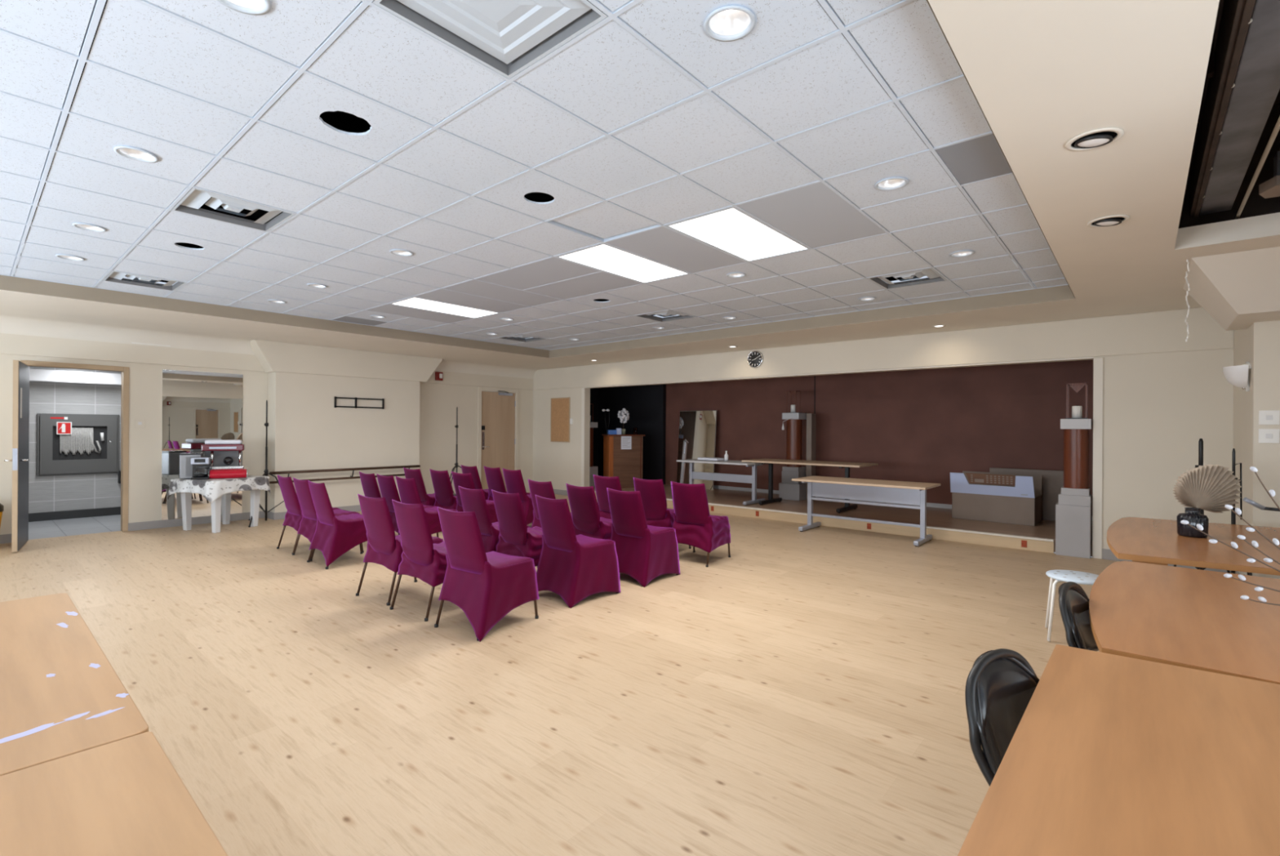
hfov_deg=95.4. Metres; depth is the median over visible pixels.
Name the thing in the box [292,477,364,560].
banquet chair
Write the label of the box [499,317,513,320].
recessed light
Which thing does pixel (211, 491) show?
tablecloth
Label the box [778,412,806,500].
column
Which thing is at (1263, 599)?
twig
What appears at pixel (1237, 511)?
twig
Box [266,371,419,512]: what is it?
wall
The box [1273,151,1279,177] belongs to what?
junction box
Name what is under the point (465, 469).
banquet chair
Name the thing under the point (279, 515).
baseboard
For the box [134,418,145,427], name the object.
light switch
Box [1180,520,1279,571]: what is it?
twig
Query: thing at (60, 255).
recessed light
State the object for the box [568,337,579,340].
recessed light
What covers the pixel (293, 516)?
banquet chair
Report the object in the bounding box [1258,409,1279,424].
light switch
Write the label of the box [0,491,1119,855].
floor
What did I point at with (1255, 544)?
twig
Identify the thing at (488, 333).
recessed light
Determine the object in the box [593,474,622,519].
banquet chair
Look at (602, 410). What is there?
lamp
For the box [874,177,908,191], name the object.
recessed light
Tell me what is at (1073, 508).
column
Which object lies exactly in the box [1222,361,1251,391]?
wall sconce
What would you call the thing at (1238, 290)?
soffit
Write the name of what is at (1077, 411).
candle
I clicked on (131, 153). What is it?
recessed light
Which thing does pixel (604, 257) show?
light
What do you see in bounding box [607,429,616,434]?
tissue box
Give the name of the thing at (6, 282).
trim
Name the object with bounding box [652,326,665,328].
recessed light
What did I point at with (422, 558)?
banquet chair
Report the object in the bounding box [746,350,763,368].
wall clock
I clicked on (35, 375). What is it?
ceiling
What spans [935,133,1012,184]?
tile
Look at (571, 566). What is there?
banquet chair
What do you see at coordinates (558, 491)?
baseboard
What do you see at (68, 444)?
cabinet
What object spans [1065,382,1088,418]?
candle lantern
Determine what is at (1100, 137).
recessed light
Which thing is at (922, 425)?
wall
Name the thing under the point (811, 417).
board
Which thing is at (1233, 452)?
microphone stand
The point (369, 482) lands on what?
banquet chair
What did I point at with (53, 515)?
baseboard
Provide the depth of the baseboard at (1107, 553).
6.64 m
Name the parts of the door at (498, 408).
lock plate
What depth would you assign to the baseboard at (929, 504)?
11.92 m
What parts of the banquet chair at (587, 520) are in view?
backrest, seat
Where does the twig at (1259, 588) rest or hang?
in the vase
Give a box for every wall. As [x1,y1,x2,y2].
[0,353,598,534]
[28,366,121,513]
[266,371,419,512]
[532,347,1233,548]
[598,383,666,484]
[665,360,1093,504]
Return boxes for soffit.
[1183,246,1279,330]
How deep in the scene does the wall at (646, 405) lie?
14.13 m
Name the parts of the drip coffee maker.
hot plate, control panel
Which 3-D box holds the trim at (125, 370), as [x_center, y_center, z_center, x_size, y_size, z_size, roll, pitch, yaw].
[-7.505,0.290,7.754,0.150,2.284,1.040,0,0,41]
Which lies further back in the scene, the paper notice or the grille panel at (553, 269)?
the paper notice
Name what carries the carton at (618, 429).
on the lectern
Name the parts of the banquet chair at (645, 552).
backrest, seat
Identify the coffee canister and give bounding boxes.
[179,452,203,478]
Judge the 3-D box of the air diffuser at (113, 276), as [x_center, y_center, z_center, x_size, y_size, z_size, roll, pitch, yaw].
[-5.067,-1.537,5.965,0.576,0.080,0.576,0,0,41]
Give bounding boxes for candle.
[791,404,795,412]
[1071,405,1082,417]
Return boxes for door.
[4,360,29,551]
[480,390,515,490]
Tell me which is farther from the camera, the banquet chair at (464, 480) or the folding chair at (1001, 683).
the banquet chair at (464, 480)
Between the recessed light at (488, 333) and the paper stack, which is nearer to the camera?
the recessed light at (488, 333)
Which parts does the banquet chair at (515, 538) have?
backrest, seat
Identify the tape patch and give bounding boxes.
[866,522,871,528]
[1021,539,1026,546]
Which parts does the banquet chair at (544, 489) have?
backrest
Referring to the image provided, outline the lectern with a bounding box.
[601,434,644,488]
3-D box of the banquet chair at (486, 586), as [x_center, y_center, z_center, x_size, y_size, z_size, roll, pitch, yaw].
[-1.151,1.024,4.392,0.527,0.893,0.632,0,0,34]
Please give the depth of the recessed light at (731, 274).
5.62 m
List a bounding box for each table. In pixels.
[0,592,148,775]
[0,730,227,855]
[170,475,269,533]
[676,458,764,505]
[741,457,878,512]
[791,475,940,546]
[957,644,1279,855]
[1088,560,1279,684]
[1106,516,1279,575]
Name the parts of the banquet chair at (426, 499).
backrest, seat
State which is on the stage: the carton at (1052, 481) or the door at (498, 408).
the carton at (1052, 481)
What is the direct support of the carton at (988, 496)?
on the stage
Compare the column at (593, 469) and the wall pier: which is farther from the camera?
the column at (593, 469)
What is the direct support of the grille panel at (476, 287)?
attached to the grid
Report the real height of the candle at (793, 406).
0.143 m
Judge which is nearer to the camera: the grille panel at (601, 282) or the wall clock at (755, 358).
the grille panel at (601, 282)
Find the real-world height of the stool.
0.447 m
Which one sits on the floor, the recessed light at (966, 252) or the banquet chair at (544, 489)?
the banquet chair at (544, 489)
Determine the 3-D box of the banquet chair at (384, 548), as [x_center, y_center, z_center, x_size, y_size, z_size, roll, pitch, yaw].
[-2.118,1.018,5.176,0.516,0.893,0.628,0,0,35]
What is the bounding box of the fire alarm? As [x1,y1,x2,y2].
[435,371,443,380]
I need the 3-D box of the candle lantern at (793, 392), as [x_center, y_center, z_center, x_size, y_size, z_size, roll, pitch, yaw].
[2.921,-0.494,11.081,0.210,0.420,0.210,0,0,41]
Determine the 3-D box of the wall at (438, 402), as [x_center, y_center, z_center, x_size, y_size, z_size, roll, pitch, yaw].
[-5.411,-0.103,10.190,0.120,3.100,13.580,0,0,41]
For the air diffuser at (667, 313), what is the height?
0.080 m
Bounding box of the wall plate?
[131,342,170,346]
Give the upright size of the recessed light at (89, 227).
0.098 m
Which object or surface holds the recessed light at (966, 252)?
in the ceiling at (608, 78)
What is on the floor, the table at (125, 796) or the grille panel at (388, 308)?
the table at (125, 796)
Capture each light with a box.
[55,253,84,260]
[71,222,106,231]
[113,146,159,162]
[217,0,271,15]
[267,299,286,303]
[306,283,327,288]
[370,315,385,318]
[389,248,413,256]
[391,297,499,318]
[485,332,497,334]
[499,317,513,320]
[555,243,689,283]
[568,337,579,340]
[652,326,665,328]
[666,206,809,262]
[703,4,755,41]
[722,315,736,319]
[726,272,746,277]
[858,296,875,300]
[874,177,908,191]
[932,324,945,327]
[949,249,974,257]
[1065,127,1124,151]
[1087,214,1129,227]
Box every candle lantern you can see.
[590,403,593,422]
[786,390,800,413]
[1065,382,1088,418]
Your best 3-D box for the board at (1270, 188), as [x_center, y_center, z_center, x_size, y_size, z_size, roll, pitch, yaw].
[4.111,-1.516,3.592,0.410,0.060,0.250,0,0,33]
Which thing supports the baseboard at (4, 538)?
attached to the wall at (438, 402)
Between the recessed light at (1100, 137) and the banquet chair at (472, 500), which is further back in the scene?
the banquet chair at (472, 500)
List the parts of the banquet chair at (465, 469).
backrest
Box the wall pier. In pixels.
[1232,320,1279,578]
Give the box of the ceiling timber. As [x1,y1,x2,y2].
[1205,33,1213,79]
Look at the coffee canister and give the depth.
8.12 m
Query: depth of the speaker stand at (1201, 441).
5.58 m
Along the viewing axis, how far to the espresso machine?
8.47 m
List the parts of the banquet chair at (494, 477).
backrest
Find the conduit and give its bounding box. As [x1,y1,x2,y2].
[1234,115,1279,219]
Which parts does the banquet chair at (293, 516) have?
leg, backrest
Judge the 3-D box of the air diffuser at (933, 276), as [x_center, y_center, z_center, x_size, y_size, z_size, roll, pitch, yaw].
[2.611,-1.487,5.686,0.576,0.080,0.576,0,0,41]
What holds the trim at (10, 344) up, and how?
attached to the wall at (438, 402)
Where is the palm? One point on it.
(1209, 487)
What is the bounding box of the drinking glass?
[633,427,637,434]
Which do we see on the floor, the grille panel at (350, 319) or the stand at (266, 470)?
the stand at (266, 470)
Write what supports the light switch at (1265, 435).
attached to the wall pier
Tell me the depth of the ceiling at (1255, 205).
4.28 m
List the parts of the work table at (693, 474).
leg, modesty panel, leg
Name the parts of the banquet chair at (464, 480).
backrest, seat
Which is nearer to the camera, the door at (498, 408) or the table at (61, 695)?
the table at (61, 695)
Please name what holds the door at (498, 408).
in the wall at (438, 402)
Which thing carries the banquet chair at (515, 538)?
on the floor
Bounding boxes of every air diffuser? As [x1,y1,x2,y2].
[102,271,186,290]
[171,187,294,231]
[372,0,607,79]
[499,334,545,342]
[636,310,696,321]
[867,262,946,288]
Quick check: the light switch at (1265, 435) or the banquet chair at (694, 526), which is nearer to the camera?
the light switch at (1265, 435)
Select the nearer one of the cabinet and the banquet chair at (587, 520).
the banquet chair at (587, 520)
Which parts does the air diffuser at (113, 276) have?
plate, plate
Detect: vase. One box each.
[617,408,629,434]
[1177,506,1208,537]
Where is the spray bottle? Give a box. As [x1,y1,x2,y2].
[724,450,728,460]
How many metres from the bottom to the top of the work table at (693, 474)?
0.730 m
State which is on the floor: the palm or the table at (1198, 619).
the table at (1198, 619)
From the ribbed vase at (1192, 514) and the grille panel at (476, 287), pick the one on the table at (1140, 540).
the ribbed vase at (1192, 514)
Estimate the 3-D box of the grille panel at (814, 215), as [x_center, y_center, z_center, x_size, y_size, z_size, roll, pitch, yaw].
[1.241,-1.462,4.095,0.576,0.006,1.176,0,0,41]
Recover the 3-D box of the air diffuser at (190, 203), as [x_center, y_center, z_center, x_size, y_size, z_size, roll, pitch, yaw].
[-2.794,-1.524,4.007,0.576,0.080,0.576,0,0,41]
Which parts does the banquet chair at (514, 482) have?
backrest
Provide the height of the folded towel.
0.060 m
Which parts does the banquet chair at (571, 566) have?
backrest, seat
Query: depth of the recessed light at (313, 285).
6.13 m
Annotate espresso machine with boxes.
[201,443,244,469]
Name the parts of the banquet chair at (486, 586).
leg, backrest, seat, leg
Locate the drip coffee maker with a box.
[191,456,210,479]
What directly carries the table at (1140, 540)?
on the floor
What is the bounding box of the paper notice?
[621,435,631,448]
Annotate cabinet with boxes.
[35,413,119,475]
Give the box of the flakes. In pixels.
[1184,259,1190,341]
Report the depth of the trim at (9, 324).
8.21 m
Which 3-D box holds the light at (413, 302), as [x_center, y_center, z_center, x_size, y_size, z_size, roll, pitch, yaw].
[-2.396,-1.509,7.227,0.576,0.060,1.176,0,0,41]
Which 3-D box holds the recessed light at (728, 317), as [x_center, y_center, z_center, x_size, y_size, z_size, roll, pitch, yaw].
[1.184,-1.498,7.707,0.188,0.098,0.188,0,0,41]
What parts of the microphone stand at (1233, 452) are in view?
clip arm, boom arm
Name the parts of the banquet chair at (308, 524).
leg, backrest, leg, seat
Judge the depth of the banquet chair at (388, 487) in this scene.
7.09 m
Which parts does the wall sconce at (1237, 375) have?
lamp shade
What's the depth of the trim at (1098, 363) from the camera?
6.76 m
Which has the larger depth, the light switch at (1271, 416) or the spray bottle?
the spray bottle
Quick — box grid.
[0,0,1068,350]
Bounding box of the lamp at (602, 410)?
[601,406,609,434]
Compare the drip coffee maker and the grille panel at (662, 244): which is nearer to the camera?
the grille panel at (662, 244)
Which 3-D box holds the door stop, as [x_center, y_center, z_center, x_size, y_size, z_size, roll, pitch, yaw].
[-8.520,0.806,9.575,0.100,0.200,0.080,0,0,41]
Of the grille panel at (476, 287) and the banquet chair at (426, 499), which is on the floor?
the banquet chair at (426, 499)
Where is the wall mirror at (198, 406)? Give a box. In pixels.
[161,368,243,519]
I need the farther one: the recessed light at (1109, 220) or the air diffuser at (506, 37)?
the recessed light at (1109, 220)
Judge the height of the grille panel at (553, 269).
0.006 m
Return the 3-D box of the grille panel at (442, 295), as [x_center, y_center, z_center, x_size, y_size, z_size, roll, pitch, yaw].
[-1.942,-1.481,6.836,0.576,0.006,1.176,0,0,41]
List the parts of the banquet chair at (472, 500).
backrest, seat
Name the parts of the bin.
bin lid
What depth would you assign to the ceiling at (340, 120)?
3.54 m
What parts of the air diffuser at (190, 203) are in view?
plate, plate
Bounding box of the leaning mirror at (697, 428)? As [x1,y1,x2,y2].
[676,409,716,489]
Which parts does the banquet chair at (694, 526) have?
backrest, leg, seat, leg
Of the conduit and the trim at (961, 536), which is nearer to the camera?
the conduit
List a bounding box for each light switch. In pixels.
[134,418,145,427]
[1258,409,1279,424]
[1258,428,1279,443]
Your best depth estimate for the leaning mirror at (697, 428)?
12.98 m
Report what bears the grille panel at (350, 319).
attached to the grid
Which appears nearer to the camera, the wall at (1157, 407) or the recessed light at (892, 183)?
the recessed light at (892, 183)
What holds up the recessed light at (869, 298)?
in the ceiling at (608, 78)
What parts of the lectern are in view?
panel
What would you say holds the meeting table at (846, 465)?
on the stage
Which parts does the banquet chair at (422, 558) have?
leg, backrest, leg, seat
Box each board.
[550,396,569,442]
[805,413,816,499]
[1258,175,1279,198]
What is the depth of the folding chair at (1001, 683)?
1.61 m
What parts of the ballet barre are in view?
rail, rail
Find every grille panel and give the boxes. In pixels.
[333,315,386,325]
[368,303,471,323]
[416,288,528,312]
[444,280,562,306]
[476,257,599,289]
[524,271,641,299]
[606,226,744,273]
[737,182,886,248]
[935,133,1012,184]
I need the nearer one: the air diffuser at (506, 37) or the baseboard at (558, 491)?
the air diffuser at (506, 37)
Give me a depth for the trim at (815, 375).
11.40 m
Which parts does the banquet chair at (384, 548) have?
leg, backrest, leg, seat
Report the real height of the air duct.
0.313 m
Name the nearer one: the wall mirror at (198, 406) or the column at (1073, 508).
the column at (1073, 508)
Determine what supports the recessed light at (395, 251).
in the ceiling at (608, 78)
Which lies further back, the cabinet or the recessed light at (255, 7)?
the cabinet
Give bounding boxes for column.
[589,422,598,486]
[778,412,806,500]
[1055,418,1092,558]
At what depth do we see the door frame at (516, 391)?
12.63 m
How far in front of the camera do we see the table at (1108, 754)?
1.28 m
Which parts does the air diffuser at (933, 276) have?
plate, plate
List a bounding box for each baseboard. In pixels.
[0,533,11,543]
[28,506,120,521]
[128,511,265,530]
[266,510,274,519]
[274,504,361,519]
[553,488,568,495]
[670,481,951,508]
[1102,548,1231,573]
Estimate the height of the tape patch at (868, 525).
0.085 m
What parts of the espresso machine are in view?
chrome post, chrome post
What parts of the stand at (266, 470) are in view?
leg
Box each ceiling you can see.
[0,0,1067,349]
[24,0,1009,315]
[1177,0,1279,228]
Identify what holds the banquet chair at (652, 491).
on the floor
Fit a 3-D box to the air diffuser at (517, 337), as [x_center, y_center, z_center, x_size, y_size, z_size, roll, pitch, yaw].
[-1.935,-1.514,9.602,0.576,0.080,0.576,0,0,41]
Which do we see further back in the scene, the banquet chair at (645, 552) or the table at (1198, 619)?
the banquet chair at (645, 552)
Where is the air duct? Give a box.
[1189,0,1279,217]
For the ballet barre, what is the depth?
9.79 m
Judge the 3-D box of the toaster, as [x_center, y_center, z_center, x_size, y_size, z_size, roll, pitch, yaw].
[-5.860,0.649,8.299,0.456,0.125,0.185,0,0,-31]
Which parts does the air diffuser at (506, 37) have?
plate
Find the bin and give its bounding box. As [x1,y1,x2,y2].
[0,502,4,527]
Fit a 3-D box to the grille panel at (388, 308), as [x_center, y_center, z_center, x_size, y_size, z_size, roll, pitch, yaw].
[-2.851,-1.486,7.619,0.576,0.006,1.176,0,0,41]
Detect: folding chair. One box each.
[964,648,1039,786]
[1058,581,1098,650]
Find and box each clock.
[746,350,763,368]
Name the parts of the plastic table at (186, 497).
leg, leg, leg, leg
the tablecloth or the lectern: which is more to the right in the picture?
the lectern
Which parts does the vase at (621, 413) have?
pot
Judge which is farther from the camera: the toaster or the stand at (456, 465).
the stand at (456, 465)
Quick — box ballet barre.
[269,464,420,483]
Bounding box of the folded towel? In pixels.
[204,439,242,444]
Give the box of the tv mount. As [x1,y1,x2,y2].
[333,395,384,408]
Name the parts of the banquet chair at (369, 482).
backrest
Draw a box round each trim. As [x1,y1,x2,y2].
[0,0,1075,357]
[0,314,537,378]
[0,333,533,390]
[20,360,128,531]
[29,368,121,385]
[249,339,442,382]
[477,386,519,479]
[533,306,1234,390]
[581,357,1103,558]
[584,356,1093,387]
[595,492,1053,552]
[813,375,815,413]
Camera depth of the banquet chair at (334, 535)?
6.18 m
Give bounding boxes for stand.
[248,400,284,527]
[449,406,461,495]
[1173,438,1230,573]
[1200,448,1279,575]
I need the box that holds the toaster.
[208,468,248,478]
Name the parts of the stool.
leg, leg, seat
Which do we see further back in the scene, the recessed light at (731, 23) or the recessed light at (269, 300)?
the recessed light at (269, 300)
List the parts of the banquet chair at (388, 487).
backrest, seat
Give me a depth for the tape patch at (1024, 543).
7.24 m
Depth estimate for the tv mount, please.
10.08 m
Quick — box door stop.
[117,470,120,483]
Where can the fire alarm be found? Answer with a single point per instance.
(438, 375)
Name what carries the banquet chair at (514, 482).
on the floor
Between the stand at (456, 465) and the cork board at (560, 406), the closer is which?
the stand at (456, 465)
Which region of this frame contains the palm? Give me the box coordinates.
[1173,463,1241,512]
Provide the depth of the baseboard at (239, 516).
8.51 m
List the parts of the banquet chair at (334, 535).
leg, backrest, seat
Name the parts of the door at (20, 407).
latch plate, vision pane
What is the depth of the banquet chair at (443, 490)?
8.01 m
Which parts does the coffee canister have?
appliance lid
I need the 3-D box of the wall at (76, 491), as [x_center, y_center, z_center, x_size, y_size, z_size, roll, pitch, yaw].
[-9.054,-0.087,9.117,0.120,2.780,4.400,0,0,41]
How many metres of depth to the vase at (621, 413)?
13.05 m
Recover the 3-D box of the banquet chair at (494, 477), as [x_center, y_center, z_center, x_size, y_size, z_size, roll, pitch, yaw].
[-2.015,1.021,8.882,0.522,0.893,0.628,0,0,42]
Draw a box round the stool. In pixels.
[1044,568,1098,640]
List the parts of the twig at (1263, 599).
twig stem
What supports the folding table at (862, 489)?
on the floor
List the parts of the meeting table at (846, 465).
leg, leg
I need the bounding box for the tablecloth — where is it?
[167,475,271,502]
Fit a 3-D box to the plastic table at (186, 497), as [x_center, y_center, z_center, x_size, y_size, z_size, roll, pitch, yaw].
[-6.029,1.079,8.392,0.840,0.725,0.840,0,0,19]
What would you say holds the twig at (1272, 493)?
in the vase
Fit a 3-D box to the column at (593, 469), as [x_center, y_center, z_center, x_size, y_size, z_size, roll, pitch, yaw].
[-1.199,0.596,13.170,0.360,1.450,0.360,0,0,41]
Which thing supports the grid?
attached to the ceiling at (608, 78)
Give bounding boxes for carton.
[616,427,621,434]
[950,471,1041,525]
[989,466,1063,520]
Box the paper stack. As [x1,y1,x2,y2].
[697,457,724,460]
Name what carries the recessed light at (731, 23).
in the ceiling at (608, 78)
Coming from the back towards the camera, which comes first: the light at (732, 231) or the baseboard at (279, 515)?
the baseboard at (279, 515)
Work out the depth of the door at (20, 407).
6.78 m
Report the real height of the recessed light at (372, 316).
0.098 m
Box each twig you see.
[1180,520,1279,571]
[1223,573,1279,591]
[1224,504,1279,549]
[1237,534,1279,564]
[1240,595,1279,605]
[1249,466,1279,510]
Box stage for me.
[593,484,1092,556]
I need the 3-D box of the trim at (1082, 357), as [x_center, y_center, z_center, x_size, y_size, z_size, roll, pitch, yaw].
[2.062,-0.840,9.584,8.530,0.020,0.012,0,0,41]
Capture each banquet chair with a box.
[276,474,339,554]
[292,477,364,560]
[306,480,367,568]
[355,493,444,604]
[359,471,401,502]
[376,473,436,533]
[389,498,447,621]
[395,475,457,537]
[403,466,435,505]
[429,468,457,509]
[434,506,538,641]
[451,471,497,522]
[457,485,529,552]
[461,464,506,499]
[484,466,530,500]
[491,488,542,567]
[502,467,533,524]
[527,478,571,527]
[534,493,620,607]
[565,483,612,539]
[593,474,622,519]
[606,487,679,586]
[633,476,691,548]
[671,480,730,566]
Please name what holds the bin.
on the floor
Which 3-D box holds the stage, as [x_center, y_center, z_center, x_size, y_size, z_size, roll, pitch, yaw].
[2.395,1.420,10.829,10.890,0.155,2.210,0,0,41]
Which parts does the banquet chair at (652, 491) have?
backrest, seat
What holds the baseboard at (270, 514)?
attached to the wall at (306, 431)
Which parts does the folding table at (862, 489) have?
leg, modesty panel, leg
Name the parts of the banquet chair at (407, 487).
backrest, seat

